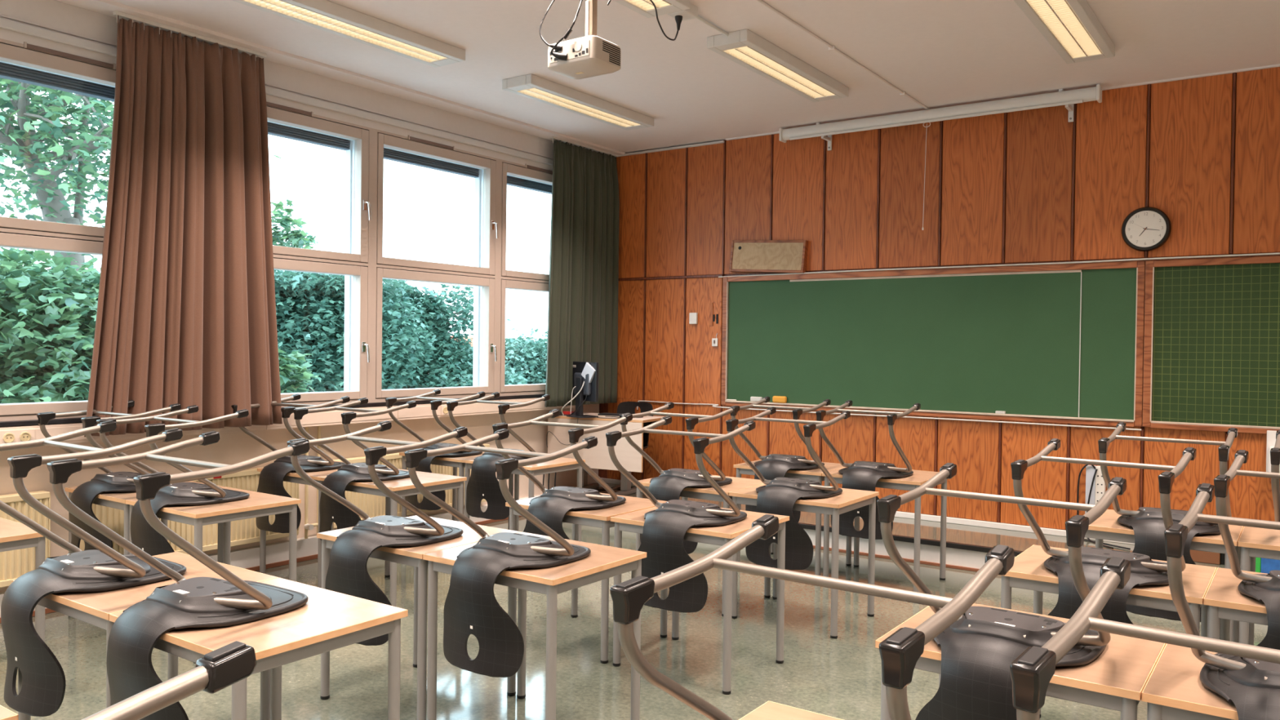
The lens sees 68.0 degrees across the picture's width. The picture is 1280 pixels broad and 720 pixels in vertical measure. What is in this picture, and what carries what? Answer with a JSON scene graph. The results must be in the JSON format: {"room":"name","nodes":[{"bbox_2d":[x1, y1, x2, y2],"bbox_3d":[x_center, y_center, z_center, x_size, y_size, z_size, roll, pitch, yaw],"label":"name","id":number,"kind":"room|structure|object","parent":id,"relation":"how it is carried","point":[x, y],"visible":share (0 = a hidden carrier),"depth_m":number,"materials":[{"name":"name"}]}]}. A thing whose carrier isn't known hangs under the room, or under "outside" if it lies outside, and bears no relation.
{"room":"classroom","nodes":[
{"label":"classroom","id":0,"kind":"room"},
{"bbox_2d":[0,0,553,170],"bbox_3d":[-3.577,-1.873,5.311,0.560,0.304,10.550,1,1,35],"label":"wall","id":1,"kind":"structure","parent":0,"point":[54,14],"depth_m":6.75,"materials":[{"name":"paint"}]},
{"bbox_2d":[84,10,282,436],"bbox_3d":[-2.766,-0.786,5.820,0.154,2.428,1.256,1,1,35],"label":"curtain","id":2,"kind":"object","parent":1,"relation":"hanging from","point":[186,316],"visible":0.97,"depth_m":5.76,"materials":[{"name":"brown fabric"}]},
{"bbox_2d":[0,17,553,165],"bbox_3d":[-3.337,-1.795,5.141,0.030,0.050,10.550,1,1,35],"label":"trim","id":3,"kind":"structure","parent":1,"relation":"attached to","point":[5,24],"depth_m":6.64,"materials":[{"name":"paint"}]},
{"bbox_2d":[0,13,553,159],"bbox_3d":[-3.344,-1.837,5.146,0.012,0.010,10.550,1,1,35],"label":"trim","id":4,"kind":"structure","parent":1,"relation":"attached to","point":[2,15],"depth_m":6.68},
{"bbox_2d":[54,0,626,155],"bbox_3d":[-3.265,-2.010,5.089,0.200,0.027,10.550,1,1,35],"label":"curtain rail","id":5,"kind":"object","parent":1,"relation":"attached to","point":[107,7],"depth_m":6.68,"materials":[{"name":"metal"}]},
{"bbox_2d":[544,136,619,407],"bbox_3d":[-0.551,-0.797,8.951,0.126,2.438,1.042,1,1,35],"label":"curtain","id":6,"kind":"object","parent":1,"relation":"hanging from","point":[584,282],"visible":0.93,"depth_m":8.89,"materials":[{"name":"green fabric"}]},
{"bbox_2d":[0,403,599,591],"bbox_3d":[-3.651,0.883,5.377,0.460,1.080,10.550,1,1,35],"label":"wall","id":7,"kind":"structure","parent":0,"point":[232,448],"depth_m":6.74,"materials":[{"name":"paint"}]},
{"bbox_2d":[0,490,50,587],"bbox_3d":[-3.870,0.986,4.595,0.090,0.490,1.832,1,1,35],"label":"radiator","id":8,"kind":"object","parent":7,"relation":"attached to","point":[15,563],"visible":0.45,"depth_m":5.20,"materials":[{"name":"metal"}]},
{"bbox_2d":[0,490,49,502],"bbox_3d":[-3.867,0.759,4.592,0.090,0.035,1.828,1,1,35],"label":"grille","id":9,"kind":"object","parent":8,"relation":"attached to","point":[42,496],"depth_m":5.23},
{"bbox_2d":[0,38,115,421],"bbox_3d":[-3.287,-0.689,5.533,0.419,2.088,1.342,1,1,35],"label":"window","id":10,"kind":"structure","parent":7,"relation":"attached to","point":[25,63],"depth_m":5.30,"materials":[{"name":"paint"}]},
{"bbox_2d":[26,43,113,68],"bbox_3d":[-3.207,-1.712,5.347,0.008,0.022,0.460,1,1,35],"label":"slot vent","id":11,"kind":"object","parent":10,"relation":"attached to","point":[33,49],"depth_m":5.33,"materials":[{"name":"wood"}]},
{"bbox_2d":[79,466,299,555],"bbox_3d":[-2.823,0.979,6.072,0.092,0.490,1.412,1,1,35],"label":"radiator","id":12,"kind":"object","parent":7,"relation":"attached to","point":[243,531],"visible":0.19,"depth_m":6.16,"materials":[{"name":"beige metal"}]},
{"bbox_2d":[193,466,263,481],"bbox_3d":[-2.821,0.751,6.069,0.090,0.035,1.408,1,1,35],"label":"grille","id":13,"kind":"object","parent":12,"relation":"attached to","point":[249,473],"depth_m":6.25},
{"bbox_2d":[0,494,540,622],"bbox_3d":[-3.682,1.352,4.905,0.072,0.155,9.740,1,1,35],"label":"baseboard","id":14,"kind":"structure","parent":7,"relation":"attached to","point":[277,553],"depth_m":6.55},
{"bbox_2d":[0,394,545,426],"bbox_3d":[-3.618,0.339,5.290,0.595,0.028,10.450,1,1,35],"label":"window sill","id":15,"kind":"structure","parent":7,"relation":"attached to","point":[77,420],"depth_m":6.91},
{"bbox_2d":[303,426,320,538],"bbox_3d":[-2.292,0.843,6.786,0.072,0.845,0.220,1,1,35],"label":"pipe","id":16,"kind":"object","parent":7,"relation":"attached to","point":[307,526],"visible":0.48,"depth_m":6.72,"materials":[{"name":"beige metal"}]},
{"bbox_2d":[266,101,373,407],"bbox_3d":[-2.511,-0.694,6.628,0.419,2.088,1.342,1,1,35],"label":"window","id":17,"kind":"structure","parent":7,"relation":"attached to","point":[284,122],"depth_m":7.00,"materials":[{"name":"paint"}]},
{"bbox_2d":[266,101,311,115],"bbox_3d":[-2.431,-1.718,6.442,0.008,0.022,0.460,1,1,35],"label":"slot vent","id":18,"kind":"object","parent":17,"relation":"attached to","point":[271,106],"depth_m":6.47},
{"bbox_2d":[333,444,489,528],"bbox_3d":[-1.789,0.972,7.533,0.090,0.490,1.592,1,1,35],"label":"radiator","id":19,"kind":"object","parent":7,"relation":"attached to","point":[373,505],"visible":0.13,"depth_m":7.22,"materials":[{"name":"metal"}]},
{"bbox_2d":[333,444,489,462],"bbox_3d":[-1.787,0.744,7.530,0.090,0.035,1.588,1,1,35],"label":"grille","id":20,"kind":"object","parent":19,"relation":"attached to","point":[394,457],"depth_m":7.25,"materials":[{"name":"metal"}]},
{"bbox_2d":[371,128,499,402],"bbox_3d":[-1.736,-0.700,7.723,0.419,2.088,1.342,1,1,35],"label":"window","id":21,"kind":"structure","parent":7,"relation":"attached to","point":[483,276],"depth_m":7.79,"materials":[{"name":"paint"}]},
{"bbox_2d":[409,136,453,149],"bbox_3d":[-1.656,-1.723,7.537,0.008,0.022,0.460,1,1,35],"label":"slot vent","id":22,"kind":"object","parent":21,"relation":"attached to","point":[413,140],"depth_m":7.51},
{"bbox_2d":[497,159,552,395],"bbox_3d":[-0.960,-0.705,8.818,0.419,2.088,1.342,1,1,35],"label":"window","id":23,"kind":"structure","parent":7,"relation":"attached to","point":[526,176],"depth_m":8.32,"materials":[{"name":"paint"}]},
{"bbox_2d":[0,516,1267,719],"bbox_3d":[-0.043,1.601,2.887,9.250,0.200,11.050,1,1,35],"label":"floor","id":24,"kind":"structure","parent":0,"point":[840,677],"depth_m":4.62,"materials":[{"name":"tile"}]},
{"bbox_2d":[0,517,50,642],"bbox_3d":[-2.978,1.089,4.040,0.668,0.720,0.575,1,1,35],"label":"school desk","id":25,"kind":"object","parent":24,"relation":"on","point":[14,535],"visible":0.52,"depth_m":4.06,"materials":[{"name":"brown wood"}]},
{"bbox_2d":[12,551,278,719],"bbox_3d":[-1.708,1.115,3.283,0.668,0.720,0.575,1,1,35],"label":"school desk","id":26,"kind":"object","parent":24,"relation":"on","point":[94,608],"visible":0.32,"depth_m":3.11,"materials":[{"name":"brown wood"}]},
{"bbox_2d":[0,420,186,716],"bbox_3d":[-1.904,0.680,3.227,0.509,0.901,0.604,1,1,36],"label":"chair","id":27,"kind":"object","parent":26,"relation":"on","point":[42,694],"visible":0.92,"depth_m":3.07,"materials":[{"name":"plastic"}]},
{"bbox_2d":[65,480,226,617],"bbox_3d":[-2.769,1.075,5.330,0.668,0.720,0.575,1,1,35],"label":"school desk","id":28,"kind":"object","parent":24,"relation":"on","point":[112,500],"visible":0.25,"depth_m":5.06,"materials":[{"name":"brown wood"}]},
{"bbox_2d":[36,400,181,553],"bbox_3d":[-2.898,0.665,5.258,0.509,0.852,0.604,1,1,33],"label":"chair","id":29,"kind":"object","parent":28,"relation":"on","point":[83,496],"visible":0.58,"depth_m":5.12,"materials":[{"name":"plastic"}]},
{"bbox_2d":[125,487,301,663],"bbox_3d":[-2.222,1.086,4.943,0.668,0.720,0.575,1,1,35],"label":"school desk","id":30,"kind":"object","parent":24,"relation":"on","point":[257,504],"visible":0.36,"depth_m":4.81,"materials":[{"name":"brown wood"}]},
{"bbox_2d":[96,404,249,555],"bbox_3d":[-2.360,0.677,4.877,0.509,0.852,0.604,1,1,35],"label":"chair","id":31,"kind":"object","parent":30,"relation":"on","point":[144,536],"visible":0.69,"depth_m":4.76,"materials":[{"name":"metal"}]},
{"bbox_2d":[108,577,408,719],"bbox_3d":[-1.161,1.127,2.895,0.668,0.720,0.575,1,1,35],"label":"school desk","id":32,"kind":"object","parent":24,"relation":"on","point":[329,620],"visible":0.48,"depth_m":2.77,"materials":[{"name":"brown wood"}]},
{"bbox_2d":[46,431,310,719],"bbox_3d":[-1.344,0.692,2.858,0.509,0.901,0.604,1,1,34],"label":"chair","id":33,"kind":"object","parent":32,"relation":"on","point":[195,602],"visible":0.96,"depth_m":2.75,"materials":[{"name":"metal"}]},
{"bbox_2d":[257,460,391,587],"bbox_3d":[-2.066,1.071,6.237,0.668,0.720,0.575,1,1,35],"label":"school desk","id":34,"kind":"object","parent":24,"relation":"on","point":[291,477],"visible":0.23,"depth_m":6.04,"materials":[{"name":"brown wood"}]},
{"bbox_2d":[231,393,350,533],"bbox_3d":[-2.238,0.661,6.174,0.509,0.852,0.604,1,1,30],"label":"chair","id":35,"kind":"object","parent":34,"relation":"on","point":[271,478],"visible":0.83,"depth_m":6.03,"materials":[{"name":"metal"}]},
{"bbox_2d":[320,468,466,607],"bbox_3d":[-1.518,1.083,5.850,0.668,0.720,0.575,1,1,35],"label":"school desk","id":36,"kind":"object","parent":24,"relation":"on","point":[432,482],"visible":0.45,"depth_m":5.63,"materials":[{"name":"brown wood"}]},
{"bbox_2d":[293,397,416,541],"bbox_3d":[-1.707,0.672,5.793,0.509,0.852,0.604,1,1,37],"label":"chair","id":37,"kind":"object","parent":36,"relation":"on","point":[331,510],"visible":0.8,"depth_m":5.67,"materials":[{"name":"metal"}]},
{"bbox_2d":[316,515,521,719],"bbox_3d":[-0.963,1.112,4.146,0.668,0.720,0.575,1,1,35],"label":"school desk","id":38,"kind":"object","parent":24,"relation":"on","point":[412,556],"visible":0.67,"depth_m":3.92,"materials":[{"name":"brown wood"}]},
{"bbox_2d":[287,420,467,645],"bbox_3d":[-1.064,0.705,3.974,0.509,0.852,0.604,1,1,34],"label":"chair","id":39,"kind":"object","parent":38,"relation":"on","point":[347,573],"visible":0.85,"depth_m":3.85,"materials":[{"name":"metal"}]},
{"bbox_2d":[399,451,513,529],"bbox_3d":[-1.387,1.065,7.221,0.668,0.720,0.575,1,1,35],"label":"school desk","id":40,"kind":"object","parent":24,"relation":"on","point":[454,462],"visible":0.29,"depth_m":7.02,"materials":[{"name":"brown wood"}]},
{"bbox_2d":[385,389,485,510],"bbox_3d":[-1.493,0.658,7.059,0.509,0.852,0.604,1,1,34],"label":"chair","id":41,"kind":"object","parent":40,"relation":"on","point":[424,464],"visible":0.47,"depth_m":6.94,"materials":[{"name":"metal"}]},
{"bbox_2d":[462,457,585,541],"bbox_3d":[-0.840,1.077,6.834,0.668,0.720,0.575,1,1,35],"label":"school desk","id":42,"kind":"object","parent":24,"relation":"on","point":[559,464],"visible":0.28,"depth_m":6.76,"materials":[{"name":"brown wood"}]},
{"bbox_2d":[446,391,550,519],"bbox_3d":[-0.976,0.669,6.720,0.509,0.852,0.604,1,1,33],"label":"chair","id":43,"kind":"object","parent":42,"relation":"on","point":[483,483],"visible":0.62,"depth_m":6.57,"materials":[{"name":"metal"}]},
{"bbox_2d":[422,532,646,719],"bbox_3d":[-0.416,1.124,3.759,0.668,0.720,0.575,1,1,35],"label":"school desk","id":44,"kind":"object","parent":24,"relation":"on","point":[604,562],"visible":0.73,"depth_m":3.67,"materials":[{"name":"brown wood"}]},
{"bbox_2d":[404,428,597,677],"bbox_3d":[-0.500,0.716,3.633,0.509,0.852,0.604,1,1,36],"label":"chair","id":45,"kind":"object","parent":44,"relation":"on","point":[471,606],"visible":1,"depth_m":3.49,"materials":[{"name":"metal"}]},
{"bbox_2d":[505,493,667,663],"bbox_3d":[-0.270,1.109,5.009,0.668,0.720,0.575,1,1,35],"label":"school desk","id":46,"kind":"object","parent":24,"relation":"on","point":[601,517],"visible":0.48,"depth_m":4.73,"materials":[{"name":"brown wood"}]},
{"bbox_2d":[492,408,632,539],"bbox_3d":[-0.373,0.701,4.895,0.509,0.852,0.604,1,1,32],"label":"chair","id":47,"kind":"object","parent":46,"relation":"on","point":[551,507],"visible":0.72,"depth_m":4.78,"materials":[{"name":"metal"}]},
{"bbox_2d":[609,506,789,694],"bbox_3d":[0.291,1.121,4.617,0.668,0.720,0.575,1,1,35],"label":"school desk","id":48,"kind":"object","parent":24,"relation":"on","point":[633,522],"visible":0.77,"depth_m":4.53,"materials":[{"name":"brown wood"}]},
{"bbox_2d":[605,415,755,612],"bbox_3d":[0.215,0.713,4.496,0.509,0.852,0.604,1,1,34],"label":"chair","id":49,"kind":"object","parent":48,"relation":"on","point":[665,527],"visible":0.96,"depth_m":4.35,"materials":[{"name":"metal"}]},
{"bbox_2d":[633,475,770,616],"bbox_3d":[0.394,1.106,5.838,0.668,0.720,0.575,1,1,35],"label":"school desk","id":50,"kind":"object","parent":24,"relation":"on","point":[737,483],"visible":0.25,"depth_m":5.61,"materials":[{"name":"brown wood"}]},
{"bbox_2d":[619,402,738,554],"bbox_3d":[0.256,0.697,5.699,0.509,0.852,0.604,1,1,37],"label":"chair","id":51,"kind":"object","parent":50,"relation":"on","point":[668,486],"visible":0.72,"depth_m":5.58,"materials":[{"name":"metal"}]},
{"bbox_2d":[738,700,843,719],"bbox_3d":[0.402,1.161,1.789,0.668,0.720,0.575,1,1,35],"label":"school desk","id":52,"kind":"object","parent":24,"relation":"on","point":[769,710],"visible":1,"depth_m":2.13,"materials":[{"name":"brown wood"}]},
{"bbox_2d":[609,514,1014,719],"bbox_3d":[0.328,0.753,1.673,0.509,0.852,0.604,1,1,37],"label":"chair","id":53,"kind":"object","parent":52,"relation":"on","point":[900,652],"visible":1,"depth_m":1.59,"materials":[{"name":"metal"}]},
{"bbox_2d":[733,459,851,575],"bbox_3d":[1.093,1.102,6.728,0.668,0.720,0.575,1,1,35],"label":"school desk","id":54,"kind":"object","parent":24,"relation":"on","point":[815,474],"visible":0.38,"depth_m":6.43,"materials":[{"name":"brown wood"}]},
{"bbox_2d":[729,396,831,523],"bbox_3d":[0.988,0.695,6.565,0.509,0.852,0.604,1,1,36],"label":"chair","id":55,"kind":"object","parent":54,"relation":"on","point":[771,466],"visible":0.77,"depth_m":6.46,"materials":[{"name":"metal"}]},
{"bbox_2d":[728,484,879,638],"bbox_3d":[0.941,1.118,5.451,0.668,0.720,0.575,1,1,35],"label":"school desk","id":56,"kind":"object","parent":24,"relation":"on","point":[849,500],"visible":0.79,"depth_m":5.32,"materials":[{"name":"brown wood"}]},
{"bbox_2d":[725,406,850,569],"bbox_3d":[0.852,0.709,5.345,0.509,0.852,0.604,1,1,36],"label":"chair","id":57,"kind":"object","parent":56,"relation":"on","point":[779,496],"visible":0.9,"depth_m":5.21,"materials":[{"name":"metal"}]},
{"bbox_2d":[822,466,946,592],"bbox_3d":[1.640,1.114,6.340,0.668,0.720,0.575,1,1,35],"label":"school desk","id":58,"kind":"object","parent":24,"relation":"on","point":[918,477],"visible":0.42,"depth_m":6.29,"materials":[{"name":"brown wood"}]},
{"bbox_2d":[815,400,920,539],"bbox_3d":[1.505,0.706,6.198,0.509,0.852,0.604,1,1,35],"label":"chair","id":59,"kind":"object","parent":58,"relation":"on","point":[858,475],"visible":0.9,"depth_m":6.07,"materials":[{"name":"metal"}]},
{"bbox_2d":[593,483,1224,572],"bbox_3d":[2.882,1.393,6.736,8.530,0.180,0.825,1,1,35],"label":"podium","id":60,"kind":"object","parent":24,"relation":"on","point":[967,546],"visible":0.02,"depth_m":6.93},
{"bbox_2d":[547,411,664,495],"bbox_3d":[-0.289,0.858,8.804,1.007,0.762,0.564,1,1,28],"label":"desk","id":61,"kind":"object","parent":60,"relation":"on","point":[597,456],"depth_m":8.55,"materials":[{"name":"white wood"}]},
{"bbox_2d":[566,361,598,417],"bbox_3d":[-0.520,0.267,8.593,0.210,0.500,0.410,0,1,-35],"label":"monitor","id":62,"kind":"object","parent":61,"relation":"on","point":[592,388],"visible":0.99,"depth_m":8.54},
{"bbox_2d":[611,401,656,493],"bbox_3d":[-0.106,0.862,8.860,0.509,0.933,0.642,1,1,35],"label":"chair","id":63,"kind":"object","parent":60,"relation":"on","point":[623,407],"visible":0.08,"depth_m":8.97,"materials":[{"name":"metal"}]},
{"bbox_2d":[1190,549,1225,564],"bbox_3d":[3.773,1.213,6.249,0.380,0.220,0.250,1,1,35],"label":"box","id":64,"kind":"object","parent":60,"relation":"on","point":[1204,557],"visible":0.15,"depth_m":6.17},
{"bbox_2d":[875,603,1166,719],"bbox_3d":[1.100,1.156,2.726,0.668,0.720,0.575,1,1,35],"label":"school desk","id":65,"kind":"object","parent":24,"relation":"on","point":[1117,679],"visible":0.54,"depth_m":2.46,"materials":[{"name":"brown wood"}]},
{"bbox_2d":[876,462,1126,719],"bbox_3d":[1.012,0.748,2.621,0.509,0.852,0.604,1,1,38],"label":"chair","id":66,"kind":"object","parent":65,"relation":"on","point":[978,649],"visible":0.77,"depth_m":2.52,"materials":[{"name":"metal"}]},
{"bbox_2d":[998,544,1217,717],"bbox_3d":[1.778,1.153,3.615,0.668,0.720,0.575,1,1,35],"label":"school desk","id":67,"kind":"object","parent":24,"relation":"on","point":[1028,571],"visible":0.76,"depth_m":3.50,"materials":[{"name":"brown wood"}]},
{"bbox_2d":[1010,438,1195,624],"bbox_3d":[1.714,0.745,3.492,0.509,0.852,0.604,1,1,38],"label":"chair","id":68,"kind":"object","parent":67,"relation":"on","point":[1144,571],"visible":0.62,"depth_m":3.40,"materials":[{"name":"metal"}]},
{"bbox_2d":[1082,509,1244,642],"bbox_3d":[2.506,1.148,4.588,0.668,0.720,0.575,1,1,35],"label":"school desk","id":69,"kind":"object","parent":24,"relation":"on","point":[1106,526],"visible":0.19,"depth_m":4.44,"materials":[{"name":"brown wood"}]},
{"bbox_2d":[1097,422,1237,622],"bbox_3d":[2.474,0.741,4.442,0.509,0.852,0.604,1,1,36],"label":"chair","id":70,"kind":"object","parent":69,"relation":"on","point":[1147,523],"visible":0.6,"depth_m":4.33,"materials":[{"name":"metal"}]},
{"bbox_2d":[1141,643,1238,719],"bbox_3d":[1.647,1.168,2.339,0.668,0.720,0.575,1,1,35],"label":"school desk","id":71,"kind":"object","parent":24,"relation":"on","point":[1174,690],"visible":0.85,"depth_m":2.29,"materials":[{"name":"brown wood"}]},
{"bbox_2d":[1164,483,1279,719],"bbox_3d":[1.565,0.760,2.229,0.509,0.852,0.604,1,1,38],"label":"chair","id":72,"kind":"object","parent":71,"relation":"on","point":[1253,686],"visible":0.86,"depth_m":2.24,"materials":[{"name":"metal"}]},
{"bbox_2d":[1203,567,1267,640],"bbox_3d":[2.325,1.164,3.227,0.668,0.720,0.575,1,1,35],"label":"school desk","id":73,"kind":"object","parent":24,"relation":"on","point":[1223,598],"visible":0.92,"depth_m":3.18,"materials":[{"name":"brown wood"}]},
{"bbox_2d":[1213,449,1279,649],"bbox_3d":[2.227,0.756,3.128,0.509,0.852,0.604,1,1,39],"label":"chair","id":74,"kind":"object","parent":73,"relation":"on","point":[1265,588],"visible":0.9,"depth_m":3.15,"materials":[{"name":"metal"}]},
{"bbox_2d":[1237,526,1279,645],"bbox_3d":[3.053,1.160,4.200,0.668,0.720,0.575,1,1,35],"label":"school desk","id":75,"kind":"object","parent":24,"relation":"on","point":[1254,542],"visible":0.49,"depth_m":4.15,"materials":[{"name":"brown wood"}]},
{"bbox_2d":[1270,430,1279,521],"bbox_3d":[3.012,0.753,4.061,0.509,0.852,0.604,1,1,36],"label":"chair","id":76,"kind":"object","parent":75,"relation":"on","point":[1275,451],"visible":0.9,"depth_m":4.01,"materials":[{"name":"metal"}]},
{"bbox_3d":[0.949,1.173,1.402,0.668,0.720,0.575,1,1,35],"label":"school desk","id":77,"kind":"object","parent":24,"relation":"on","visible":0},
{"bbox_2d":[1009,556,1279,719],"bbox_3d":[0.856,0.764,1.298,0.509,0.852,0.604,1,1,39],"label":"chair","id":78,"kind":"object","parent":77,"relation":"on","point":[1032,672],"visible":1,"depth_m":1.32,"materials":[{"name":"metal"}]},
{"bbox_3d":[-0.265,1.165,0.864,0.668,0.720,0.575,1,1,35],"label":"school desk","id":79,"kind":"object","parent":24,"relation":"on","visible":0},
{"bbox_2d":[81,640,257,719],"bbox_3d":[-0.393,0.756,0.792,0.509,0.852,0.604,1,1,35],"label":"chair","id":80,"kind":"object","parent":79,"relation":"on","point":[220,668],"visible":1,"depth_m":1.04,"materials":[{"name":"metal"}]},
{"bbox_2d":[109,0,1279,153],"bbox_3d":[0.001,-2.049,2.838,9.250,0.200,11.050,1,1,35],"label":"ceiling","id":81,"kind":"structure","parent":0,"point":[940,53],"depth_m":6.07,"materials":[{"name":"paint"}]},
{"bbox_2d":[231,0,465,67],"bbox_3d":[-1.685,-1.972,5.600,0.280,0.070,1.530,1,1,35],"label":"ceiling light","id":82,"kind":"object","parent":81,"relation":"attached to","point":[326,15],"visible":1,"depth_m":5.59,"materials":[{"name":"metal"}]},
{"bbox_2d":[502,74,653,130],"bbox_3d":[-0.437,-1.980,7.363,0.280,0.070,1.530,1,1,35],"label":"ceiling light","id":83,"kind":"object","parent":81,"relation":"attached to","point":[532,86],"visible":1,"depth_m":7.20,"materials":[{"name":"metal"}]},
{"bbox_2d":[539,0,621,79],"bbox_3d":[-0.281,-1.667,4.466,0.298,0.614,0.296,1,1,35],"label":"projector","id":84,"kind":"object","parent":81,"relation":"hanging from","point":[589,55],"visible":1,"depth_m":4.42,"materials":[{"name":"plastic"}]},
{"bbox_2d":[613,0,690,17],"bbox_3d":[-0.281,-1.941,4.606,0.280,0.070,1.530,1,1,35],"label":"ceiling light","id":85,"kind":"object","parent":81,"relation":"attached to","point":[646,8],"visible":0.93,"depth_m":5.13,"materials":[{"name":"metal"}]},
{"bbox_2d":[606,0,728,40],"bbox_3d":[0.144,-1.817,5.109,0.142,0.322,1.520,1,1,27],"label":"junction box","id":86,"kind":"object","parent":81,"relation":"attached to","point":[691,13],"visible":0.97,"depth_m":5.29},
{"bbox_2d":[706,28,848,102],"bbox_3d":[0.967,-1.950,6.369,0.280,0.070,1.530,1,1,35],"label":"ceiling light","id":87,"kind":"object","parent":81,"relation":"attached to","point":[744,47],"visible":1,"depth_m":6.19,"materials":[{"name":"metal"}]},
{"bbox_2d":[755,0,929,109],"bbox_3d":[-0.451,-1.953,3.630,0.040,0.025,9.620,1,1,35],"label":"conduit","id":88,"kind":"object","parent":81,"relation":"attached to","point":[830,47],"visible":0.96,"depth_m":6.00,"materials":[{"name":"paint"}]},
{"bbox_2d":[778,84,1102,230],"bbox_3d":[2.270,-1.504,7.505,2.514,0.968,0.198,1,1,35],"label":"projection screen","id":89,"kind":"object","parent":81,"relation":"hanging from","point":[1067,98],"visible":1,"depth_m":7.34,"materials":[{"name":"white plastic"}]},
{"bbox_2d":[1013,0,1115,63],"bbox_3d":[2.399,-1.919,5.356,0.280,0.070,1.530,1,1,35],"label":"ceiling light","id":90,"kind":"object","parent":81,"relation":"attached to","point":[1071,27],"visible":1,"depth_m":5.40,"materials":[{"name":"metal"}]},
{"bbox_2d":[598,66,1279,529],"bbox_3d":[2.985,-0.248,7.281,9.050,3.450,0.264,1,1,35],"label":"wall","id":91,"kind":"structure","parent":0,"point":[1036,185],"depth_m":7.45,"materials":[{"name":"brown wood"}]},
{"bbox_2d":[600,477,1134,544],"bbox_3d":[2.936,1.278,7.172,8.950,0.044,0.032,1,1,35],"label":"board","id":92,"kind":"object","parent":91,"relation":"attached to","point":[900,514],"visible":0.2,"depth_m":7.36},
{"bbox_2d":[636,400,1141,431],"bbox_3d":[1.754,0.476,7.975,4.396,0.095,0.049,1,1,35],"label":"ledge","id":93,"kind":"object","parent":91,"relation":"attached to","point":[714,405],"visible":0.8,"depth_m":7.51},
{"bbox_2d":[720,260,1145,426],"bbox_3d":[2.158,-0.142,7.698,3.437,1.177,0.060,1,1,35],"label":"chalkboard","id":94,"kind":"object","parent":91,"relation":"attached to","point":[1059,343],"visible":1,"depth_m":7.50,"materials":[{"name":"green wood"}]},
{"bbox_2d":[728,240,808,273],"bbox_3d":[1.135,-0.916,8.408,0.748,0.325,0.077,1,1,35],"label":"board","id":95,"kind":"object","parent":94,"relation":"on","point":[774,256],"visible":1,"depth_m":8.38,"materials":[{"name":"brown wood"}]},
{"bbox_2d":[718,252,1279,277],"bbox_3d":[3.553,-0.709,6.689,6.955,0.030,0.032,1,1,35],"label":"rail","id":96,"kind":"object","parent":91,"relation":"attached to","point":[1278,253],"visible":1,"depth_m":7.11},
{"bbox_2d":[725,63,1279,140],"bbox_3d":[3.704,-1.954,6.600,7.150,0.022,0.030,1,1,35],"label":"trim","id":97,"kind":"structure","parent":91,"relation":"attached to","point":[1273,65],"depth_m":6.59,"materials":[{"name":"paint"}]},
{"bbox_2d":[1084,465,1106,513],"bbox_3d":[3.302,0.947,6.875,0.130,0.360,0.046,1,1,35],"label":"strip","id":98,"kind":"object","parent":91,"relation":"attached to","point":[1099,488],"visible":0.49,"depth_m":6.86,"materials":[{"name":"grey plastic"}]},
{"bbox_2d":[1120,206,1171,251],"bbox_3d":[3.563,-0.922,6.681,0.312,0.312,0.045,1,1,35],"label":"wall clock","id":99,"kind":"object","parent":91,"relation":"attached to","point":[1147,228],"visible":1,"depth_m":6.66,"materials":[{"name":"plastic"}]},
{"bbox_2d":[1142,255,1279,434],"bbox_3d":[4.959,-0.081,5.721,3.415,1.177,0.050,1,1,35],"label":"chalkboard","id":100,"kind":"object","parent":91,"relation":"attached to","point":[1211,336],"visible":1,"depth_m":6.47,"materials":[{"name":"green wood"}]},
{"bbox_3d":[-3.510,0.389,5.275,0.290,0.075,10.550,1,1,35],"label":"wall ledge","id":101,"kind":"object","parent":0,"visible":0},
{"bbox_2d":[0,397,574,445],"bbox_3d":[-3.499,0.418,4.991,0.053,0.115,9.896,1,1,35],"label":"windowsill","id":102,"kind":"structure","parent":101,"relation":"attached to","point":[420,411],"depth_m":6.78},
{"bbox_2d":[0,428,35,444],"bbox_3d":[-3.365,0.418,5.123,0.014,0.084,0.180,1,1,35],"label":"wall socket","id":103,"kind":"object","parent":102,"relation":"attached to","point":[15,435],"visible":0.93,"depth_m":5.12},
{"label":"outside","id":104,"kind":"structure","parent":0,"visible":0},
{"bbox_3d":[-87.247,4.473,159.822,313.100,0.300,480.000,1,1,35],"label":"ground","id":105,"kind":"structure","parent":104,"visible":0},
{"bbox_2d":[0,247,317,404],"bbox_3d":[-5.236,3.189,8.075,4.358,8.394,3.214,1,1,-10],"label":"hedge","id":106,"kind":"object","parent":105,"relation":"on","point":[48,317],"visible":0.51,"depth_m":7.59,"materials":[{"name":"green plant"}]},
{"bbox_2d":[0,77,319,273],"bbox_3d":[-6.008,1.487,9.691,4.920,11.700,4.363,1,1,-12],"label":"maple tree","id":107,"kind":"object","parent":105,"relation":"on","point":[27,145],"visible":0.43,"depth_m":9.33,"materials":[{"name":"green plant"}]},
{"bbox_2d":[274,269,437,392],"bbox_3d":[-7.055,2.436,19.872,5.661,9.554,5.328,1,1,15],"label":"hedge","id":108,"kind":"object","parent":105,"relation":"on","point":[309,305],"visible":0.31,"depth_m":18.49,"materials":[{"name":"green plant"}]},
{"bbox_2d":[315,280,528,388],"bbox_3d":[-5.059,2.569,21.644,5.141,9.265,4.831,1,1,16],"label":"hedge","id":109,"kind":"object","parent":105,"relation":"on","point":[452,366],"visible":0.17,"depth_m":20.98,"materials":[{"name":"green plant"}]},
{"bbox_2d":[449,328,547,384],"bbox_3d":[-3.666,2.916,29.921,6.935,8.405,5.188,0,1,-31],"label":"tree","id":110,"kind":"object","parent":105,"relation":"on","point":[528,357],"visible":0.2,"depth_m":28.33,"materials":[{"name":"green plant"}]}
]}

